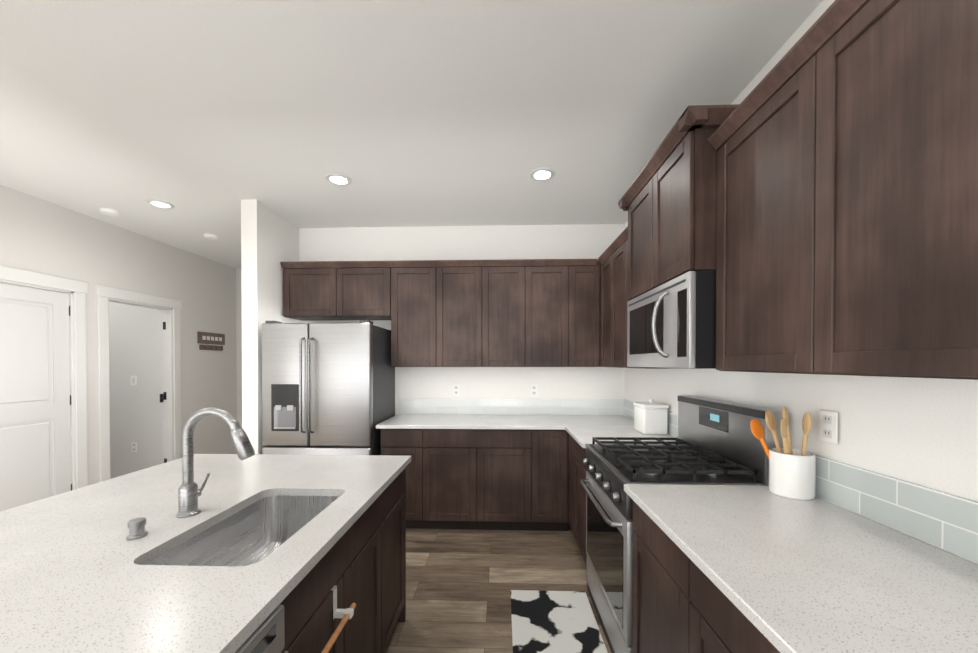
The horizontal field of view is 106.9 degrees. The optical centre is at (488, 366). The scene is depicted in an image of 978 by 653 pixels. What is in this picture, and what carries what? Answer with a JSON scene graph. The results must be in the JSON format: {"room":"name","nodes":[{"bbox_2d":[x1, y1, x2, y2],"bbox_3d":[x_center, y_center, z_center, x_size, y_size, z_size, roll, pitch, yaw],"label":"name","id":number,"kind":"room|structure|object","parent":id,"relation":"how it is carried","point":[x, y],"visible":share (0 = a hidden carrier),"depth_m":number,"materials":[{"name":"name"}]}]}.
{"room":"kitchen","nodes":[
{"label":"kitchen","id":0,"kind":"room"},
{"bbox_2d":[0,185,236,488],"bbox_3d":[-3.898,0.017,0.652,0.130,2.800,9.250,0,1,2],"label":"wall","id":1,"kind":"structure","parent":0,"point":[37,235],"depth_m":3.84,"materials":[{"name":"paint"}]},
{"bbox_2d":[0,283,71,510],"bbox_3d":[-3.759,0.367,2.876,0.098,2.041,0.785,0,1,2],"label":"closet door","id":2,"kind":"structure","parent":1,"relation":"in","point":[35,437],"depth_m":3.00,"materials":[{"name":"white wood"}]},
{"bbox_2d":[197,331,224,350],"bbox_3d":[-3.666,-0.338,4.809,0.050,0.230,0.440,0,1,2],"label":"sign","id":3,"kind":"object","parent":1,"relation":"attached to","point":[210,338],"visible":1,"depth_m":4.78,"materials":[{"name":"brown wood"}]},
{"bbox_2d":[109,302,161,478],"bbox_3d":[-4.811,-0.019,4.420,1.950,2.800,0.120,0,1,2],"label":"wall","id":4,"kind":"structure","parent":0,"point":[135,350],"depth_m":4.32,"materials":[{"name":"paint"}]},
{"bbox_2d":[131,442,136,451],"bbox_3d":[-4.258,0.962,4.347,0.072,0.116,0.007,0,1,2],"label":"outlet","id":5,"kind":"object","parent":4,"relation":"attached to","point":[133,446],"visible":1,"depth_m":4.34,"materials":[{"name":"white plastic"}]},
{"bbox_2d":[131,376,136,384],"bbox_3d":[-4.258,0.162,4.338,0.072,0.116,0.010,0,1,2],"label":"light switch","id":6,"kind":"object","parent":4,"relation":"attached to","point":[133,380],"visible":1,"depth_m":4.34,"materials":[{"name":"white plastic"}]},
{"bbox_2d":[236,269,241,427],"bbox_3d":[-2.849,-0.027,5.320,1.950,2.800,0.150,0,1,2],"label":"wall","id":7,"kind":"structure","parent":0,"point":[239,340],"depth_m":5.27,"materials":[{"name":"paint"}]},
{"bbox_2d":[241,200,299,453],"bbox_3d":[-1.981,-0.016,4.135,0.135,2.800,2.160,0,1,2],"label":"wall","id":8,"kind":"structure","parent":0,"point":[269,240],"depth_m":3.06,"materials":[{"name":"paint"}]},
{"bbox_2d":[0,0,822,268],"bbox_3d":[-2.409,-1.434,0.714,7.700,0.100,9.500,0,1,2],"label":"ceiling","id":9,"kind":"structure","parent":0,"point":[204,116],"depth_m":1.90,"materials":[{"name":"paint"}]},
{"bbox_2d":[99,208,119,216],"bbox_3d":[-3.414,-1.389,3.260,0.128,0.036,0.128,0,1,2],"label":"smoke detector","id":10,"kind":"object","parent":9,"relation":"attached to","point":[108,212],"visible":1,"depth_m":3.23,"materials":[{"name":"white plastic"}]},
{"bbox_2d":[146,199,174,208],"bbox_3d":[-2.828,-1.400,3.119,0.184,0.012,0.184,0,1,2],"label":"recessed light","id":11,"kind":"object","parent":9,"relation":"in","point":[160,204],"visible":1,"depth_m":3.11,"materials":[{"name":"white plastic"}]},
{"bbox_2d":[203,234,217,239],"bbox_3d":[-2.992,-1.395,3.896,0.128,0.036,0.128,0,1,2],"label":"smoke detector","id":12,"kind":"object","parent":9,"relation":"attached to","point":[210,236],"visible":1,"depth_m":3.86,"materials":[{"name":"white plastic"}]},
{"bbox_2d":[325,173,351,185],"bbox_3d":[-1.121,-1.396,2.702,0.184,0.012,0.184,0,1,2],"label":"recessed light","id":13,"kind":"object","parent":9,"relation":"in","point":[339,179],"visible":1,"depth_m":2.70,"materials":[{"name":"white plastic"}]},
{"bbox_2d":[530,167,554,180],"bbox_3d":[0.387,-1.396,2.631,0.184,0.012,0.184,0,1,2],"label":"recessed light","id":14,"kind":"object","parent":9,"relation":"in","point":[542,174],"visible":1,"depth_m":2.62,"materials":[{"name":"white plastic"}]},
{"bbox_2d":[299,224,624,415],"bbox_3d":[-0.292,-0.012,3.708,3.270,2.800,0.158,0,1,2],"label":"wall","id":15,"kind":"structure","parent":0,"point":[561,390],"depth_m":3.62,"materials":[{"name":"paint"}]},
{"bbox_2d":[280,259,579,366],"bbox_3d":[-0.476,-0.485,3.462,2.880,0.968,0.350,0,1,2],"label":"upper cabinet","id":16,"kind":"object","parent":15,"relation":"attached to","point":[509,312],"depth_m":3.32,"materials":[{"name":"brown wood"}]},
{"bbox_2d":[453,384,459,395],"bbox_3d":[-0.330,0.234,3.637,0.072,0.116,0.007,0,1,2],"label":"electrical outlet","id":17,"kind":"object","parent":15,"relation":"attached to","point":[456,389],"visible":1,"depth_m":3.63,"materials":[{"name":"white plastic"}]},
{"bbox_2d":[530,385,537,395],"bbox_3d":[0.450,0.234,3.610,0.072,0.116,0.007,0,1,2],"label":"electrical outlet","id":18,"kind":"object","parent":15,"relation":"attached to","point":[533,390],"visible":1,"depth_m":3.61,"materials":[{"name":"white plastic"}]},
{"bbox_2d":[385,525,610,652],"bbox_3d":[-2.409,1.466,0.741,7.700,0.100,9.500,0,1,2],"label":"floor","id":19,"kind":"structure","parent":0,"point":[461,584],"depth_m":2.37,"materials":[{"name":"brown wood"}]},
{"bbox_2d":[262,320,394,454],"bbox_3d":[-1.406,0.503,3.275,0.908,1.778,0.749,0,1,2],"label":"refrigerator","id":20,"kind":"object","parent":19,"relation":"on","point":[328,388],"visible":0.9,"depth_m":2.96,"materials":[{"name":"grey metal"}]},
{"bbox_2d":[281,470,405,652],"bbox_3d":[-0.843,0.979,0.236,0.644,0.884,3.565,0,1,2],"label":"kitchen island","id":21,"kind":"object","parent":19,"relation":"on","point":[367,566],"depth_m":1.38,"materials":[{"name":"wood"}]},
{"bbox_2d":[0,454,410,652],"bbox_3d":[-1.102,0.522,0.231,1.226,0.030,3.586,0,1,2],"label":"island countertop","id":22,"kind":"structure","parent":21,"relation":"on","point":[72,581],"depth_m":0.94,"materials":[{"name":"white stone"}]},
{"bbox_2d":[126,517,147,539],"bbox_3d":[-1.035,0.473,1.065,0.046,0.050,0.046,0,1,2],"label":"soap dispenser","id":23,"kind":"object","parent":22,"relation":"on","point":[136,526],"visible":1,"depth_m":1.05,"materials":[{"name":"silver metal"}]},
{"bbox_2d":[176,407,254,517],"bbox_3d":[-0.919,0.316,1.243,0.260,0.361,0.112,0,1,2],"label":"faucet","id":24,"kind":"object","parent":22,"relation":"on","point":[189,493],"visible":1,"depth_m":1.21,"materials":[{"name":"silver metal"}]},
{"bbox_2d":[140,490,339,565],"bbox_3d":[-0.748,0.623,1.195,0.390,0.214,0.613,0,1,2],"label":"sink","id":25,"kind":"object","parent":22,"relation":"in","point":[242,536],"depth_m":1.37,"materials":[{"name":"silver metal"}]},
{"bbox_2d":[235,605,284,652],"bbox_3d":[-0.788,0.929,0.538,0.633,0.774,0.610,0,1,2],"label":"dishwasher","id":26,"kind":"object","parent":21,"relation":"in","point":[267,635],"visible":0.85,"depth_m":0.77,"materials":[{"name":"grey metal"}]},
{"bbox_2d":[284,585,355,652],"bbox_3d":[-0.475,0.748,1.017,0.076,0.094,0.345,0,1,2],"label":"towel bar","id":27,"kind":"object","parent":21,"relation":"attached to","point":[346,614],"visible":0.94,"depth_m":1.14,"materials":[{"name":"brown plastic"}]},
{"bbox_2d":[381,430,431,528],"bbox_3d":[-0.693,0.949,3.344,0.419,0.884,0.627,0,1,2],"label":"base cabinet","id":28,"kind":"object","parent":19,"relation":"on","point":[417,444],"depth_m":3.03,"materials":[{"name":"brown wood"}]},
{"bbox_2d":[432,430,539,530],"bbox_3d":[-0.090,0.950,3.324,1.026,0.884,0.627,0,1,2],"label":"base cabinet","id":29,"kind":"object","parent":19,"relation":"on","point":[482,479],"depth_m":3.01,"materials":[{"name":"brown wood"}]},
{"bbox_2d":[376,414,633,429],"bbox_3d":[0.196,0.493,3.286,2.244,0.030,0.658,0,1,2],"label":"countertop","id":30,"kind":"structure","parent":29,"relation":"on","point":[400,421],"depth_m":3.18,"materials":[{"name":"white stone"}]},
{"bbox_2d":[540,430,559,530],"bbox_3d":[0.494,0.950,3.304,0.382,0.884,0.627,0,1,2],"label":"base cabinet","id":31,"kind":"object","parent":19,"relation":"on","point":[549,439],"depth_m":3.00,"materials":[{"name":"brown wood"}]},
{"bbox_2d":[510,590,607,652],"bbox_3d":[0.353,1.401,1.878,0.465,0.008,0.760,0,1,2],"label":"rug","id":32,"kind":"object","parent":19,"relation":"on","point":[554,622],"visible":1,"depth_m":1.97,"materials":[{"name":"white fabric"}]},
{"bbox_2d":[560,430,571,530],"bbox_3d":[0.948,0.954,2.844,0.726,0.884,0.300,0,1,2],"label":"base cabinet","id":33,"kind":"object","parent":19,"relation":"on","point":[565,438],"depth_m":2.99,"materials":[{"name":"brown wood"}]},
{"bbox_2d":[572,442,586,564],"bbox_3d":[0.970,0.957,2.523,0.662,0.884,0.460,0,1,2],"label":"base cabinet","id":34,"kind":"object","parent":19,"relation":"on","point":[579,470],"depth_m":2.60,"materials":[{"name":"brown wood"}]},
{"bbox_2d":[564,426,675,449],"bbox_3d":[0.951,0.499,2.610,0.690,0.030,0.641,0,1,2],"label":"countertop","id":35,"kind":"structure","parent":34,"relation":"on","point":[582,435],"depth_m":2.64,"materials":[{"name":"white stone"}]},
{"bbox_2d":[633,399,668,434],"bbox_3d":[1.194,0.358,2.680,0.178,0.249,0.208,0,1,2],"label":"canister","id":36,"kind":"object","parent":35,"relation":"on","point":[650,417],"visible":1,"depth_m":2.58,"materials":[{"name":"white ceramic"}]},
{"bbox_2d":[632,502,671,652],"bbox_3d":[0.927,0.969,1.263,0.662,0.884,0.527,0,1,2],"label":"base cabinet","id":37,"kind":"object","parent":19,"relation":"on","point":[651,552],"depth_m":1.36,"materials":[{"name":"brown wood"}]},
{"bbox_2d":[580,395,782,652],"bbox_3d":[0.898,0.793,1.910,0.718,1.225,0.756,0,1,2],"label":"range","id":38,"kind":"object","parent":19,"relation":"on","point":[716,442],"visible":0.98,"depth_m":1.76,"materials":[{"name":"grey metal"}]},
{"bbox_2d":[672,546,775,652],"bbox_3d":[0.912,0.973,0.831,0.662,0.884,0.577,0,1,2],"label":"base cabinet","id":39,"kind":"object","parent":19,"relation":"on","point":[702,622],"depth_m":1.00,"materials":[{"name":"brown wood"}]},
{"bbox_2d":[624,484,977,652],"bbox_3d":[0.861,0.525,-0.053,0.690,0.030,3.152,0,1,2],"label":"countertop","id":40,"kind":"structure","parent":39,"relation":"on","point":[817,575],"depth_m":0.89,"materials":[{"name":"white stone"}]},
{"bbox_2d":[750,406,815,499],"bbox_3d":[1.148,0.324,1.409,0.199,0.341,0.142,0,1,2],"label":"utensil crock","id":41,"kind":"object","parent":40,"relation":"on","point":[792,473],"visible":1,"depth_m":1.37,"materials":[{"name":"white ceramic"}]},
{"bbox_2d":[624,0,977,564],"bbox_3d":[1.282,0.025,-0.208,0.158,2.800,7.880,0,1,2],"label":"wall","id":42,"kind":"structure","parent":0,"point":[901,456],"depth_m":1.17,"materials":[{"name":"paint"}]},
{"bbox_2d":[580,0,977,379],"bbox_3d":[1.005,-0.513,0.971,0.488,1.069,5.228,0,1,2],"label":"upper cabinet","id":43,"kind":"object","parent":42,"relation":"attached to","point":[812,198],"depth_m":0.98,"materials":[{"name":"brown wood"}]},
{"bbox_2d":[627,270,715,368],"bbox_3d":[1.033,-0.203,1.896,0.493,0.413,0.756,0,1,2],"label":"microwave","id":44,"kind":"object","parent":43,"relation":"attached to","point":[671,323],"visible":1,"depth_m":1.64,"materials":[{"name":"silver metal"}]},
{"bbox_2d":[819,410,837,443],"bbox_3d":[1.251,0.221,1.336,0.007,0.116,0.072,0,1,2],"label":"electrical outlet","id":45,"kind":"object","parent":42,"relation":"attached to","point":[828,426],"visible":1,"depth_m":1.33,"materials":[{"name":"white plastic"}]}
]}

